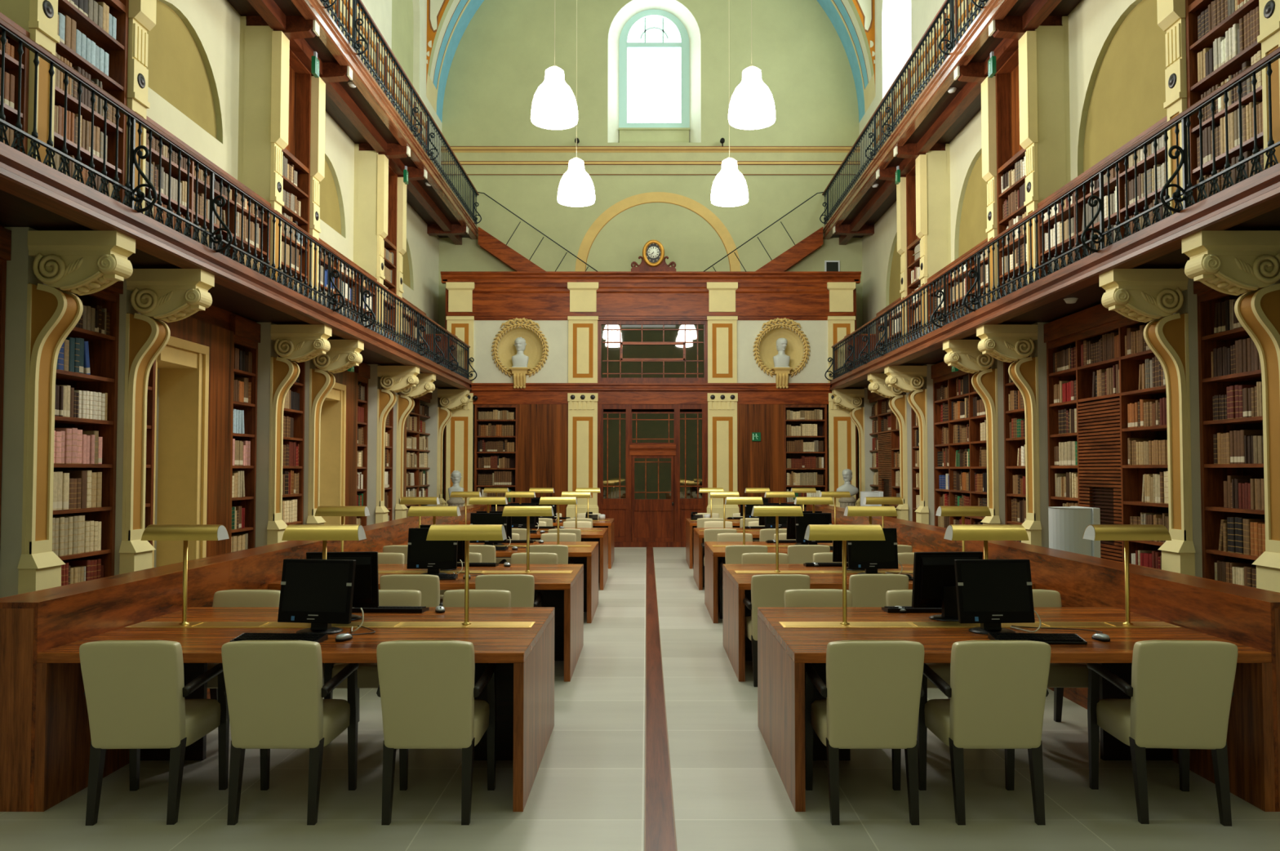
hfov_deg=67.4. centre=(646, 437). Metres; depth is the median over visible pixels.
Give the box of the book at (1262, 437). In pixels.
[1262,436,1263,463]
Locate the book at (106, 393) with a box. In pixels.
[101,392,107,420]
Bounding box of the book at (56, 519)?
[53,517,58,555]
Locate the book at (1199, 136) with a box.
[1199,136,1203,166]
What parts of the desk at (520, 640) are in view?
panel, socket lid, support panel, socket lid, socket lid, socket lid, socket lid, support panel, socket lid, panel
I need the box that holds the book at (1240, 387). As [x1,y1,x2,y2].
[1238,384,1256,417]
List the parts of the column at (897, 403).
border moulding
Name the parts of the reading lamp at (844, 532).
lamp shade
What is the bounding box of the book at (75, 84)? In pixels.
[72,69,77,98]
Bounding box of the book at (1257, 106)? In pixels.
[1256,104,1258,134]
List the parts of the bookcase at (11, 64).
shelf, shelf, panel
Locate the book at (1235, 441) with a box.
[1233,430,1237,463]
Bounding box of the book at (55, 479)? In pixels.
[53,471,57,510]
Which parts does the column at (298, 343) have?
border moulding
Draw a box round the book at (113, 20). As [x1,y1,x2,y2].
[111,16,116,39]
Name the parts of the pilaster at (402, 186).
ochre panel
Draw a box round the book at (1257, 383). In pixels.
[1256,381,1259,416]
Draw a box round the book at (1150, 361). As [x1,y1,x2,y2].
[1149,360,1152,387]
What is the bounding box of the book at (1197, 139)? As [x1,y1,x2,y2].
[1196,137,1199,167]
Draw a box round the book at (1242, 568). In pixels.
[1240,567,1244,585]
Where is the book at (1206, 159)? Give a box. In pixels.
[1204,127,1208,163]
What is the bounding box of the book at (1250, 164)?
[1248,160,1252,176]
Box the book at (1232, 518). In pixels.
[1230,516,1235,552]
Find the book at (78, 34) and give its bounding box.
[75,28,81,55]
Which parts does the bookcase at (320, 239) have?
shelf, shelf, shelf, shelf, shelf, shelf, panel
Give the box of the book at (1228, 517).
[1226,516,1231,551]
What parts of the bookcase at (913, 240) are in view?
rail, shelf, shelf, shelf, shelf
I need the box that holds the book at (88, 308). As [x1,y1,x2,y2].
[85,305,90,330]
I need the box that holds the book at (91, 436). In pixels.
[86,434,94,463]
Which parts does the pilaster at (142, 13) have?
ochre panel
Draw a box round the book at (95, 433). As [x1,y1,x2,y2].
[82,431,98,463]
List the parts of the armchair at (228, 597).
seat, leg, backrest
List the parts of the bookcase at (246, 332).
shelf, shelf, shelf, shelf, shelf, shelf, rail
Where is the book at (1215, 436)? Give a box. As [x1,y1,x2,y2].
[1213,434,1217,463]
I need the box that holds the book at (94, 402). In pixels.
[92,391,96,419]
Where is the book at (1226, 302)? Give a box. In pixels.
[1224,299,1230,330]
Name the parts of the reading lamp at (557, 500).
lamp shade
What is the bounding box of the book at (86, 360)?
[83,341,90,374]
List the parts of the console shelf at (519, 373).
shelf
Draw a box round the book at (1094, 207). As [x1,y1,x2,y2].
[1093,199,1095,223]
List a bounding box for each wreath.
[491,317,548,377]
[752,317,809,377]
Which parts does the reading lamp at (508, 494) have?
lamp shade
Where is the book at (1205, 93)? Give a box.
[1204,91,1207,120]
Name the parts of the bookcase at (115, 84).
shelf, shelf, shelf, shelf, closed panel, rail, panel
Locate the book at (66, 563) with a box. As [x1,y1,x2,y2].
[65,562,68,584]
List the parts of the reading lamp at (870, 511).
lamp shade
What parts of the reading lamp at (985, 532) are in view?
lamp shade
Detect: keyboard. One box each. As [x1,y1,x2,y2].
[230,632,328,642]
[351,605,429,613]
[427,573,457,579]
[457,562,498,566]
[495,546,508,550]
[506,539,533,542]
[529,526,556,528]
[529,529,537,533]
[547,516,570,519]
[726,516,742,519]
[742,526,769,528]
[765,539,795,542]
[803,562,848,566]
[854,573,912,579]
[881,605,942,613]
[987,632,1087,644]
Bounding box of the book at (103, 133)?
[102,133,103,157]
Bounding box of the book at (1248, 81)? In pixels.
[1246,67,1251,94]
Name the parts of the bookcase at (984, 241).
panel, shelf, shelf, shelf, shelf, rail, shelf, shelf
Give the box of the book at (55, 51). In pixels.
[54,51,57,85]
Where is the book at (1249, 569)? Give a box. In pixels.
[1247,567,1256,586]
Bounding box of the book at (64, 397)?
[59,385,66,416]
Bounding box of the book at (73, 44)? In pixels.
[70,18,76,52]
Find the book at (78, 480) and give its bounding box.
[76,478,81,508]
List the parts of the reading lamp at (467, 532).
lamp shade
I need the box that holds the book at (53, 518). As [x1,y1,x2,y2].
[52,517,54,551]
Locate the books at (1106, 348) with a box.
[0,0,1263,584]
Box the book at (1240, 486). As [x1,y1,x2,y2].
[1238,482,1244,508]
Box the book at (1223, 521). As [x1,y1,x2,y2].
[1218,519,1226,551]
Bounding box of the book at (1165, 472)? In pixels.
[1164,471,1166,503]
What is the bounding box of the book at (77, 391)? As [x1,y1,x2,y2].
[74,390,81,417]
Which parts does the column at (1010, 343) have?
border moulding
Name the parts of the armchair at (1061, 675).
backrest, leg, seat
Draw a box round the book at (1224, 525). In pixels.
[1222,523,1227,551]
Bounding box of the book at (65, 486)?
[62,472,69,509]
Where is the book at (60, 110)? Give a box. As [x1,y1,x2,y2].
[57,105,62,135]
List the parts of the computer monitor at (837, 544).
casing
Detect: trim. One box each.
[0,224,366,372]
[426,0,875,123]
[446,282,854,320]
[469,382,831,404]
[575,191,740,271]
[644,553,677,850]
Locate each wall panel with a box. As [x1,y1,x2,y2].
[205,322,234,556]
[343,369,358,524]
[400,391,406,505]
[517,404,568,516]
[737,404,784,512]
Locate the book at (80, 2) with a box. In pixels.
[78,0,83,13]
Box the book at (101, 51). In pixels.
[99,47,104,72]
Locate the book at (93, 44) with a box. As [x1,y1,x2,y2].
[90,40,95,66]
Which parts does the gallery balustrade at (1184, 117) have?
post, post, post, post, post, post, rail, post, post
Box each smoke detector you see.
[347,81,355,87]
[871,183,878,187]
[946,87,956,93]
[1063,297,1078,303]
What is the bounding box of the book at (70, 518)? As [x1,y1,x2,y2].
[64,516,72,555]
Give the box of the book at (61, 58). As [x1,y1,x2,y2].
[59,56,63,89]
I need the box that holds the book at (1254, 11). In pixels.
[1252,8,1256,43]
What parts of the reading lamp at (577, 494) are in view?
lamp shade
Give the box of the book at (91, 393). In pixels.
[88,391,93,418]
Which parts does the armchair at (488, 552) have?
backrest, armrest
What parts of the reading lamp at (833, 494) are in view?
lamp shade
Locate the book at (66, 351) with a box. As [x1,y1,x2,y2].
[63,339,69,370]
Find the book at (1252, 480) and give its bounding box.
[1250,478,1255,509]
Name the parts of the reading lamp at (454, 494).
lamp shade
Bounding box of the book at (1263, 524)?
[1262,523,1265,552]
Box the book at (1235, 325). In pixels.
[1233,301,1237,328]
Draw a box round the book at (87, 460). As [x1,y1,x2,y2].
[85,435,89,463]
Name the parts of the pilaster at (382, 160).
ochre panel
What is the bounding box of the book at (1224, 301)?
[1223,301,1225,331]
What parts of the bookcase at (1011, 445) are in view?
shelf, shelf, shelf, shelf, shelf, shelf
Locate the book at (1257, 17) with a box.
[1255,5,1259,40]
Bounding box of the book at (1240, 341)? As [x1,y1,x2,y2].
[1238,338,1243,373]
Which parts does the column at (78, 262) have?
border moulding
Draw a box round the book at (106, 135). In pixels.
[105,135,107,161]
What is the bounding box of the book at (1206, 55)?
[1204,51,1208,75]
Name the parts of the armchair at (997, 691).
leg, seat, armrest, leg, backrest, leg, leg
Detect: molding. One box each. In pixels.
[440,271,861,284]
[441,146,859,174]
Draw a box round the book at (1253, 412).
[1250,386,1255,417]
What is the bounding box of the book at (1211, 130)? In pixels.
[1210,129,1213,159]
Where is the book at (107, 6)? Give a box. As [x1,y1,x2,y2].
[106,4,109,33]
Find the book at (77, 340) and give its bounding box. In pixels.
[72,337,79,373]
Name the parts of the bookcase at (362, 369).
shelf, shelf, panel, shelf, rail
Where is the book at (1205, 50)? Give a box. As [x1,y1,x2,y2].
[1203,48,1210,78]
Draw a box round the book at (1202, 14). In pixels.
[1200,10,1204,37]
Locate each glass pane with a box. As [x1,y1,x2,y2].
[600,326,704,541]
[631,412,674,444]
[680,412,702,499]
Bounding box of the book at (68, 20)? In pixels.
[63,14,71,48]
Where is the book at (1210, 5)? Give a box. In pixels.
[1208,4,1211,31]
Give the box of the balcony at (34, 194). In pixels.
[0,141,472,390]
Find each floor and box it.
[0,546,1279,850]
[226,0,478,244]
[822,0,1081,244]
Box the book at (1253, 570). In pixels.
[1251,568,1255,587]
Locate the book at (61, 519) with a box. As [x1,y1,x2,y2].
[52,516,64,555]
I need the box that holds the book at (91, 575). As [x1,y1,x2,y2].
[89,560,93,580]
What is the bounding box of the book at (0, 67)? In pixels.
[0,66,4,100]
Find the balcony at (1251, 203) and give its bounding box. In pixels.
[829,162,1279,390]
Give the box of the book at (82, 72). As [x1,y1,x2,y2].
[80,68,84,103]
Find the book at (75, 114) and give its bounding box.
[74,113,81,146]
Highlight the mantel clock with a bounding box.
[631,239,675,271]
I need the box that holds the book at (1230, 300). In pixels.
[1229,299,1231,329]
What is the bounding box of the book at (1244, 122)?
[1242,106,1246,142]
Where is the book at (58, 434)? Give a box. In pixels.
[53,431,62,463]
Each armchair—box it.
[79,640,229,825]
[207,589,280,700]
[221,640,359,825]
[324,589,421,742]
[376,640,497,825]
[377,552,404,564]
[379,573,443,606]
[382,544,408,564]
[440,551,481,602]
[442,588,511,606]
[469,544,506,564]
[475,573,542,606]
[495,533,519,564]
[511,528,536,541]
[511,551,557,564]
[525,544,573,564]
[532,520,546,541]
[538,517,552,526]
[540,532,576,541]
[547,528,584,541]
[563,520,591,527]
[565,517,592,527]
[577,512,600,518]
[695,512,719,517]
[697,517,723,527]
[701,528,737,586]
[703,520,732,527]
[716,533,752,541]
[719,544,767,618]
[732,512,742,516]
[739,517,759,527]
[741,552,788,564]
[742,573,810,686]
[747,520,764,541]
[752,528,786,541]
[773,533,795,539]
[784,588,852,606]
[787,544,830,564]
[804,640,924,825]
[813,551,848,590]
[848,573,908,606]
[885,589,950,698]
[897,544,912,552]
[897,551,914,564]
[916,640,1050,825]
[1031,588,1099,742]
[1086,640,1237,826]
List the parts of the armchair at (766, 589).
armrest, seat, leg, backrest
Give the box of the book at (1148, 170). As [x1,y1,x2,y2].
[1146,169,1148,195]
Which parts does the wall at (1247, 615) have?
panel, panel, panel, panel, panel, panel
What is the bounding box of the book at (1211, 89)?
[1208,88,1212,117]
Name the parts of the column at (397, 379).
border moulding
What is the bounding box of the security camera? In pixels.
[472,395,477,400]
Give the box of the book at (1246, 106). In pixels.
[1245,104,1249,140]
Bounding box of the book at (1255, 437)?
[1253,435,1262,463]
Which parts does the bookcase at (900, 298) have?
panel, shelf, rail, shelf, shelf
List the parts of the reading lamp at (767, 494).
lamp shade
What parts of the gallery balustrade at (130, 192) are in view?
post, post, rail, post, post, post, post, post, post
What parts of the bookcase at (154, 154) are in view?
shelf, shelf, rail, shelf, shelf, shelf, shelf, panel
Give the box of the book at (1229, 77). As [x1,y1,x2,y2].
[1228,75,1231,105]
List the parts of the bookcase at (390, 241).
closed panel, shelf, shelf, rail, shelf, shelf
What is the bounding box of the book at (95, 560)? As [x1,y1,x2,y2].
[75,559,97,579]
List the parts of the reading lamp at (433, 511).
lamp shade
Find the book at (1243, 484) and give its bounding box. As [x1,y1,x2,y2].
[1241,483,1245,508]
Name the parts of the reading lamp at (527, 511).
lamp shade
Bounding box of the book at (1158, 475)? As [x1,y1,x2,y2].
[1157,474,1159,502]
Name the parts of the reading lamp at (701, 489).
lamp shade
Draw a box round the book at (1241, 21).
[1239,17,1244,52]
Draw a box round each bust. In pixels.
[448,470,463,497]
[511,337,528,367]
[773,337,790,367]
[835,468,858,496]
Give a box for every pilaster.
[26,0,59,168]
[124,0,156,214]
[270,31,289,281]
[308,75,325,302]
[376,154,388,332]
[395,177,406,339]
[444,281,475,506]
[566,281,598,517]
[706,281,738,518]
[826,281,856,506]
[896,177,906,343]
[915,154,927,333]
[981,75,997,301]
[1018,31,1038,283]
[1156,0,1188,214]
[1257,0,1279,169]
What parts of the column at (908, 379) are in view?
border moulding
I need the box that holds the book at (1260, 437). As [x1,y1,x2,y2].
[1257,435,1262,463]
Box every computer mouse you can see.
[335,631,352,641]
[435,605,444,613]
[503,561,511,566]
[894,605,906,613]
[1091,631,1110,641]
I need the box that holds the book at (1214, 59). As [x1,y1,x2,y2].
[1213,40,1215,70]
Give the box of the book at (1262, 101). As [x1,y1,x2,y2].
[1262,101,1262,131]
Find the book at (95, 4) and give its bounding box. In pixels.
[93,0,97,24]
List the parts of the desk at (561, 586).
socket lid, socket lid, socket lid, socket lid, support panel, socket lid, panel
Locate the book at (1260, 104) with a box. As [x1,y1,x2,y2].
[1257,102,1262,133]
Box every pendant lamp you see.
[530,0,577,129]
[557,0,595,206]
[711,39,748,206]
[728,0,775,129]
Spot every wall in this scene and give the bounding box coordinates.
[0,0,441,597]
[0,504,491,811]
[438,0,862,505]
[444,283,857,505]
[806,504,1279,811]
[858,0,1279,577]
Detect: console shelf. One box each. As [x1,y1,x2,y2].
[508,367,530,388]
[770,367,792,388]
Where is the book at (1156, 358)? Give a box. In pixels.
[1155,355,1157,386]
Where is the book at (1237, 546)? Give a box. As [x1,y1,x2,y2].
[1235,516,1254,553]
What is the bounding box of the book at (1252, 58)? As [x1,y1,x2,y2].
[1251,55,1253,91]
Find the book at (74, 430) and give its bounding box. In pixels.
[54,427,77,463]
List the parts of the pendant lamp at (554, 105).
lamp shade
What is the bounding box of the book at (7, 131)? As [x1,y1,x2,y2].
[4,127,8,143]
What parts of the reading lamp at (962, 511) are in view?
lamp shade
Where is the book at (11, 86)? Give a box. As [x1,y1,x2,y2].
[8,73,14,108]
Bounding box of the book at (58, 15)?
[57,14,58,35]
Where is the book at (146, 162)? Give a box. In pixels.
[145,160,147,183]
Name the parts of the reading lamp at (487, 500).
lamp shade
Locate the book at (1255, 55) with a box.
[1253,53,1257,88]
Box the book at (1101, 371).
[1098,368,1106,395]
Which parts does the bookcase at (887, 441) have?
shelf, shelf, slatted panel, rail, shelf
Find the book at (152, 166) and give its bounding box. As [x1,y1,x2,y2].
[151,163,153,184]
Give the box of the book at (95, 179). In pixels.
[94,174,97,188]
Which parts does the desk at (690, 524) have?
panel, support panel, under rail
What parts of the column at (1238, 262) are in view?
border moulding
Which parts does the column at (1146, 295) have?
border moulding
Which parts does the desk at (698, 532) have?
panel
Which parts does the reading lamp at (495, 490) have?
lamp shade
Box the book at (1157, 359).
[1157,359,1159,386]
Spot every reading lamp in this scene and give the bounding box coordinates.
[141,524,229,624]
[281,524,366,559]
[315,506,369,551]
[399,496,439,528]
[407,506,461,524]
[426,524,506,624]
[449,491,481,524]
[468,496,507,512]
[483,487,509,511]
[502,506,554,571]
[505,491,535,503]
[528,487,554,496]
[538,496,577,544]
[560,491,591,528]
[575,487,600,518]
[698,487,723,517]
[709,491,739,528]
[724,496,763,544]
[744,487,769,496]
[751,506,803,571]
[764,491,795,503]
[790,487,816,511]
[794,496,833,512]
[804,524,885,624]
[819,491,850,524]
[844,506,897,524]
[862,496,903,528]
[935,506,991,551]
[943,524,1028,559]
[1082,524,1171,624]
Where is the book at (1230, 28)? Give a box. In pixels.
[1228,27,1231,59]
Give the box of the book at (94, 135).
[93,125,96,155]
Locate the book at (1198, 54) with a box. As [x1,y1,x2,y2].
[1197,52,1200,81]
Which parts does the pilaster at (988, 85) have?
ochre panel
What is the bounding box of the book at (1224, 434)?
[1222,432,1226,463]
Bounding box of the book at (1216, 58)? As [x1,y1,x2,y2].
[1214,38,1218,69]
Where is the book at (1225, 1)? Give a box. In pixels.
[1224,0,1227,18]
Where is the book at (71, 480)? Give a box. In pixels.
[68,478,73,509]
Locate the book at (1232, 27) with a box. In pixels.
[1231,26,1233,57]
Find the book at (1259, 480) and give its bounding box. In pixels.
[1257,478,1261,509]
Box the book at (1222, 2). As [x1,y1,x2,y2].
[1220,0,1225,22]
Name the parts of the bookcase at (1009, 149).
panel, rail, shelf, shelf, shelf, shelf, closed panel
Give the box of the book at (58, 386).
[56,385,59,416]
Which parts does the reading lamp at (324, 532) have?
lamp shade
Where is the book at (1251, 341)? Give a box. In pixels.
[1250,337,1254,370]
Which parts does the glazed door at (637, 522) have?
panel, door, door cornice, panel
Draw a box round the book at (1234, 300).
[1231,298,1237,328]
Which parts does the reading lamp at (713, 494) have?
lamp shade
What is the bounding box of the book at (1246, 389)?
[1244,387,1248,417]
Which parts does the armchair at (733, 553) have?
leg, armrest, backrest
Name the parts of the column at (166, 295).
border moulding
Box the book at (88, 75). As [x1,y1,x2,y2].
[87,73,90,107]
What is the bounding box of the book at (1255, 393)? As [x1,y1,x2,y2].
[1254,386,1257,416]
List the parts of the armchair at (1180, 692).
leg, armrest, seat, leg, leg, backrest, leg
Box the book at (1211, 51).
[1208,47,1213,74]
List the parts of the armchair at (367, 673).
leg, seat, leg, backrest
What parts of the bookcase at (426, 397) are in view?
shelf, shelf, shelf, shelf, rail, shelf, shelf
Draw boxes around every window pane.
[603,412,626,499]
[620,342,684,359]
[626,14,680,122]
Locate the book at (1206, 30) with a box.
[1204,8,1208,34]
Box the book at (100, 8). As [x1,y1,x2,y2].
[97,4,102,28]
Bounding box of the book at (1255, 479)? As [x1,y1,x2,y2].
[1254,478,1257,509]
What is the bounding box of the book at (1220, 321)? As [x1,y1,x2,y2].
[1217,302,1222,332]
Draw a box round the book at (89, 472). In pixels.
[86,470,91,507]
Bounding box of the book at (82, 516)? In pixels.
[80,515,84,552]
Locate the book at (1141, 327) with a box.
[1139,324,1143,351]
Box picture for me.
[824,260,839,271]
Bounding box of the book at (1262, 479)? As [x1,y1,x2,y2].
[1261,478,1264,510]
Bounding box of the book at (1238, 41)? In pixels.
[1237,28,1239,53]
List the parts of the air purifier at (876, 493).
plate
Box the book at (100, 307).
[98,305,102,333]
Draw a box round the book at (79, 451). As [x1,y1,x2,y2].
[76,429,82,463]
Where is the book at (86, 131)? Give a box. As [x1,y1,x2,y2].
[84,120,88,151]
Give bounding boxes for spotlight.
[574,137,579,146]
[720,137,724,146]
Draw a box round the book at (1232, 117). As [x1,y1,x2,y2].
[1230,111,1234,148]
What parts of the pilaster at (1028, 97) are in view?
ochre panel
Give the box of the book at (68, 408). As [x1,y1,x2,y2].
[65,385,70,417]
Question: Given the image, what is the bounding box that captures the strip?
[645,546,675,850]
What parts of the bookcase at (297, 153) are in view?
closed panel, shelf, shelf, shelf, shelf, rail, panel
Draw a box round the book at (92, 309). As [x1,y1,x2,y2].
[90,307,95,331]
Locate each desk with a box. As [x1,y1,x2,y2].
[33,606,554,811]
[268,564,583,681]
[377,541,598,622]
[511,527,608,590]
[552,518,613,568]
[685,518,740,568]
[693,527,786,590]
[704,541,925,622]
[722,564,1034,681]
[757,606,1275,811]
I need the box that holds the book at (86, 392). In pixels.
[85,391,88,418]
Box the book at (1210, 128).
[1208,125,1218,160]
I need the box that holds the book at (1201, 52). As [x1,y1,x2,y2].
[1200,50,1203,79]
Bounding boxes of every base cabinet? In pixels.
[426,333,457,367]
[844,333,875,370]
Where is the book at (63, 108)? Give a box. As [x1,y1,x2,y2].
[61,106,64,136]
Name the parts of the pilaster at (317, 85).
ochre panel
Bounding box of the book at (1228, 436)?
[1226,432,1230,463]
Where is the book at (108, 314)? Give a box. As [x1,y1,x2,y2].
[106,311,110,335]
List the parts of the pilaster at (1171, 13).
ochre panel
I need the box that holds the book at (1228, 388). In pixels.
[1226,386,1230,418]
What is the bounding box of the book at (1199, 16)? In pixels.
[1197,14,1200,39]
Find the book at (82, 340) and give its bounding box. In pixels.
[79,337,84,373]
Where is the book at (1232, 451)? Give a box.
[1229,431,1234,463]
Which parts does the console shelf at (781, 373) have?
shelf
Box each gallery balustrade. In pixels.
[0,17,476,380]
[320,0,481,225]
[819,0,988,225]
[824,46,1279,380]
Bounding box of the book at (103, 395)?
[101,393,105,420]
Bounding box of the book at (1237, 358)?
[1235,340,1239,373]
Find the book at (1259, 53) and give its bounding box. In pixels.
[1257,49,1262,87]
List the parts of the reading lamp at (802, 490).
lamp shade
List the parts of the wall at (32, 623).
panel, panel, panel, panel, panel, panel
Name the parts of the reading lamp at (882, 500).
lamp shade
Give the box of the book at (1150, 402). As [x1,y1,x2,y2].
[1149,401,1155,426]
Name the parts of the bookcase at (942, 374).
panel, shelf, shelf, shelf, shelf, shelf, shelf, shelf, shelf, shelf, shelf, rail, shelf, shelf, shelf, shelf, shelf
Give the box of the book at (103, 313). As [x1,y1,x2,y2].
[101,311,104,333]
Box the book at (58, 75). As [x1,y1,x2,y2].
[56,53,60,88]
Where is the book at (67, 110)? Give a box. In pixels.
[66,110,67,138]
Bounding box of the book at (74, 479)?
[72,478,76,508]
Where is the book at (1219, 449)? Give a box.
[1217,432,1224,463]
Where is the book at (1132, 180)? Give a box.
[1131,178,1134,203]
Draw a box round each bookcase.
[0,12,30,154]
[0,226,11,535]
[52,280,123,577]
[53,0,128,203]
[140,313,155,567]
[145,115,271,274]
[230,315,260,548]
[278,355,305,525]
[280,48,311,295]
[318,238,377,328]
[355,362,370,525]
[381,386,393,520]
[382,165,397,339]
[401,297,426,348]
[405,392,431,507]
[474,404,517,506]
[783,404,827,506]
[867,388,902,518]
[875,297,901,355]
[906,165,920,338]
[911,386,922,521]
[927,237,988,330]
[931,360,991,525]
[995,47,1026,296]
[1003,355,1030,524]
[1037,115,1168,278]
[1043,302,1168,563]
[1185,0,1263,204]
[1193,280,1268,579]
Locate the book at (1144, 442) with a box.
[1143,440,1148,464]
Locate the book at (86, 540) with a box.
[84,520,89,552]
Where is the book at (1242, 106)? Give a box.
[1241,105,1245,142]
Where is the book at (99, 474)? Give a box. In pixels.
[91,471,102,506]
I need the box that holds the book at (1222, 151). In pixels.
[1220,117,1224,154]
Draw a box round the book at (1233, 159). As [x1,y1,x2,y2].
[1231,156,1236,184]
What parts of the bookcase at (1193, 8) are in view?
panel, rail, closed panel, shelf, shelf, shelf, shelf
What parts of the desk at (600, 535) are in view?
under rail, support panel, panel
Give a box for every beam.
[240,15,319,39]
[311,62,352,82]
[355,142,410,158]
[397,166,426,180]
[426,224,468,235]
[832,224,874,235]
[875,166,906,180]
[893,142,949,158]
[953,62,995,82]
[988,15,1066,39]
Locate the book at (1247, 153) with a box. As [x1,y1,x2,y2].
[1243,151,1253,178]
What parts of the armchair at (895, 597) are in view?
backrest, seat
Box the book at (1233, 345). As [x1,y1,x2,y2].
[1232,344,1235,373]
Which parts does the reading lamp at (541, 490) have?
lamp shade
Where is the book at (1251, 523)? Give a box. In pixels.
[1249,521,1265,555]
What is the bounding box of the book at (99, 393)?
[97,391,101,419]
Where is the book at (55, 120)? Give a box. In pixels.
[53,105,56,132]
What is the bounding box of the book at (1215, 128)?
[1214,128,1216,157]
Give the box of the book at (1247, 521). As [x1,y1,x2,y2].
[1245,519,1265,555]
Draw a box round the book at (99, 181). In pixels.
[97,175,101,191]
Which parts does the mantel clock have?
gilt frame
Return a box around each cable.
[350,625,375,635]
[351,607,364,632]
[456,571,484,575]
[884,560,902,573]
[1009,610,1041,632]
[1011,625,1102,633]
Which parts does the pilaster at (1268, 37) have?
ochre panel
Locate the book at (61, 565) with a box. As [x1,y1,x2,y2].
[61,564,62,585]
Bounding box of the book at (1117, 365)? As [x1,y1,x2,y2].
[1115,364,1119,393]
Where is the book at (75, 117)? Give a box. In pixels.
[74,115,77,144]
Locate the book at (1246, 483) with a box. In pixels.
[1244,482,1250,508]
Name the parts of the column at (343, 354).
border moulding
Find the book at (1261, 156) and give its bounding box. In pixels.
[1260,147,1263,171]
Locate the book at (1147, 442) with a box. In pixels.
[1146,441,1149,464]
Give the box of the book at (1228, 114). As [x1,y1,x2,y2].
[1227,112,1231,150]
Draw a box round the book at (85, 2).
[83,0,88,17]
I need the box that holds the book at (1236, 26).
[1232,23,1239,57]
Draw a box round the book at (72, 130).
[70,112,74,142]
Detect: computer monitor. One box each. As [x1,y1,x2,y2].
[277,558,355,634]
[306,551,378,620]
[406,528,457,573]
[419,524,465,570]
[469,512,506,545]
[476,511,511,545]
[506,503,536,528]
[510,502,538,529]
[530,497,554,517]
[533,497,556,515]
[740,497,764,515]
[745,497,768,517]
[759,502,786,528]
[764,503,793,528]
[786,511,822,544]
[795,512,832,544]
[832,540,864,570]
[847,528,897,573]
[911,551,982,621]
[954,559,1035,634]
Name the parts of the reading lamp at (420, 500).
lamp shade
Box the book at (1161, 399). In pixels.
[1160,398,1163,425]
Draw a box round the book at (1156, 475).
[1155,474,1158,502]
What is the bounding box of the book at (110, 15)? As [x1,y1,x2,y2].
[108,13,111,35]
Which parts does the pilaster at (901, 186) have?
ochre panel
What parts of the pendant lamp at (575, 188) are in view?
lamp shade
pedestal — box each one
[447,497,464,506]
[838,496,856,508]
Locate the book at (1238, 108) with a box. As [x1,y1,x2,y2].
[1237,107,1239,144]
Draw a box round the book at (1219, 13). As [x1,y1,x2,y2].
[1217,0,1221,24]
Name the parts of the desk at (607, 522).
under rail, panel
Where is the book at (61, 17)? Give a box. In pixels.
[57,12,65,43]
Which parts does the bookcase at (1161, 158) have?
panel, shelf, shelf, shelf, shelf, rail, shelf, shelf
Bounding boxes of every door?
[152,335,208,567]
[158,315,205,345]
[319,382,346,524]
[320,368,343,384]
[597,320,707,546]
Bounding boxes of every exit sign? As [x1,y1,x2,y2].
[311,51,319,77]
[347,365,354,372]
[403,165,408,184]
[751,432,760,440]
[895,165,900,184]
[951,365,958,372]
[987,51,995,77]
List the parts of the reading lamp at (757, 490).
lamp shade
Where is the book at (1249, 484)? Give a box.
[1248,483,1250,509]
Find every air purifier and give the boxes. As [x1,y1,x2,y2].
[860,490,883,506]
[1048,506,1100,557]
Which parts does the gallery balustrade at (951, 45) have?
post, post, handrail, rail, post, post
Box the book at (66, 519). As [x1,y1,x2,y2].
[63,517,68,555]
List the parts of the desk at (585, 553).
socket lid, under rail, support panel, panel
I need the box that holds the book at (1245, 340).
[1242,338,1247,372]
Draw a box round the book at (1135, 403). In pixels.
[1134,402,1137,426]
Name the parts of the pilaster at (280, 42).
ochre panel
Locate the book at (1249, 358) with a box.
[1247,337,1251,371]
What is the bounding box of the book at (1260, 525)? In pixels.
[1257,523,1262,555]
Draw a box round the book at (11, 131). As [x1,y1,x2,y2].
[8,128,13,146]
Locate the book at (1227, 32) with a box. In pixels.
[1225,30,1229,62]
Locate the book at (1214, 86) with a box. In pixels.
[1212,85,1216,114]
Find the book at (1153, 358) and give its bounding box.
[1151,357,1155,386]
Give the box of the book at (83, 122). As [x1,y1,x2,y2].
[81,118,85,148]
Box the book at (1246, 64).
[1241,61,1251,97]
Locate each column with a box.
[17,230,135,594]
[119,268,214,573]
[266,324,331,545]
[306,339,364,524]
[375,365,419,523]
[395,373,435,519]
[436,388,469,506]
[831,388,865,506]
[867,373,908,520]
[884,365,928,524]
[942,339,999,524]
[976,324,1041,546]
[1098,268,1195,575]
[1181,230,1279,592]
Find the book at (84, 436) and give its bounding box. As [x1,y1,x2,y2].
[81,434,86,463]
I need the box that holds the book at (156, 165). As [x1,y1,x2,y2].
[154,164,161,191]
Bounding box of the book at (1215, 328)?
[1213,302,1218,333]
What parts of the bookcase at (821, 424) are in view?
panel, rail, shelf, shelf, shelf, shelf, shelf, panel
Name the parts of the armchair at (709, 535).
armrest, leg, backrest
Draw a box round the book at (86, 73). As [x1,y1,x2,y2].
[84,71,87,106]
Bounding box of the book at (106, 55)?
[103,51,108,75]
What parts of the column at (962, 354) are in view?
border moulding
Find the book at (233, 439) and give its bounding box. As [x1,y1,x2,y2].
[232,438,235,465]

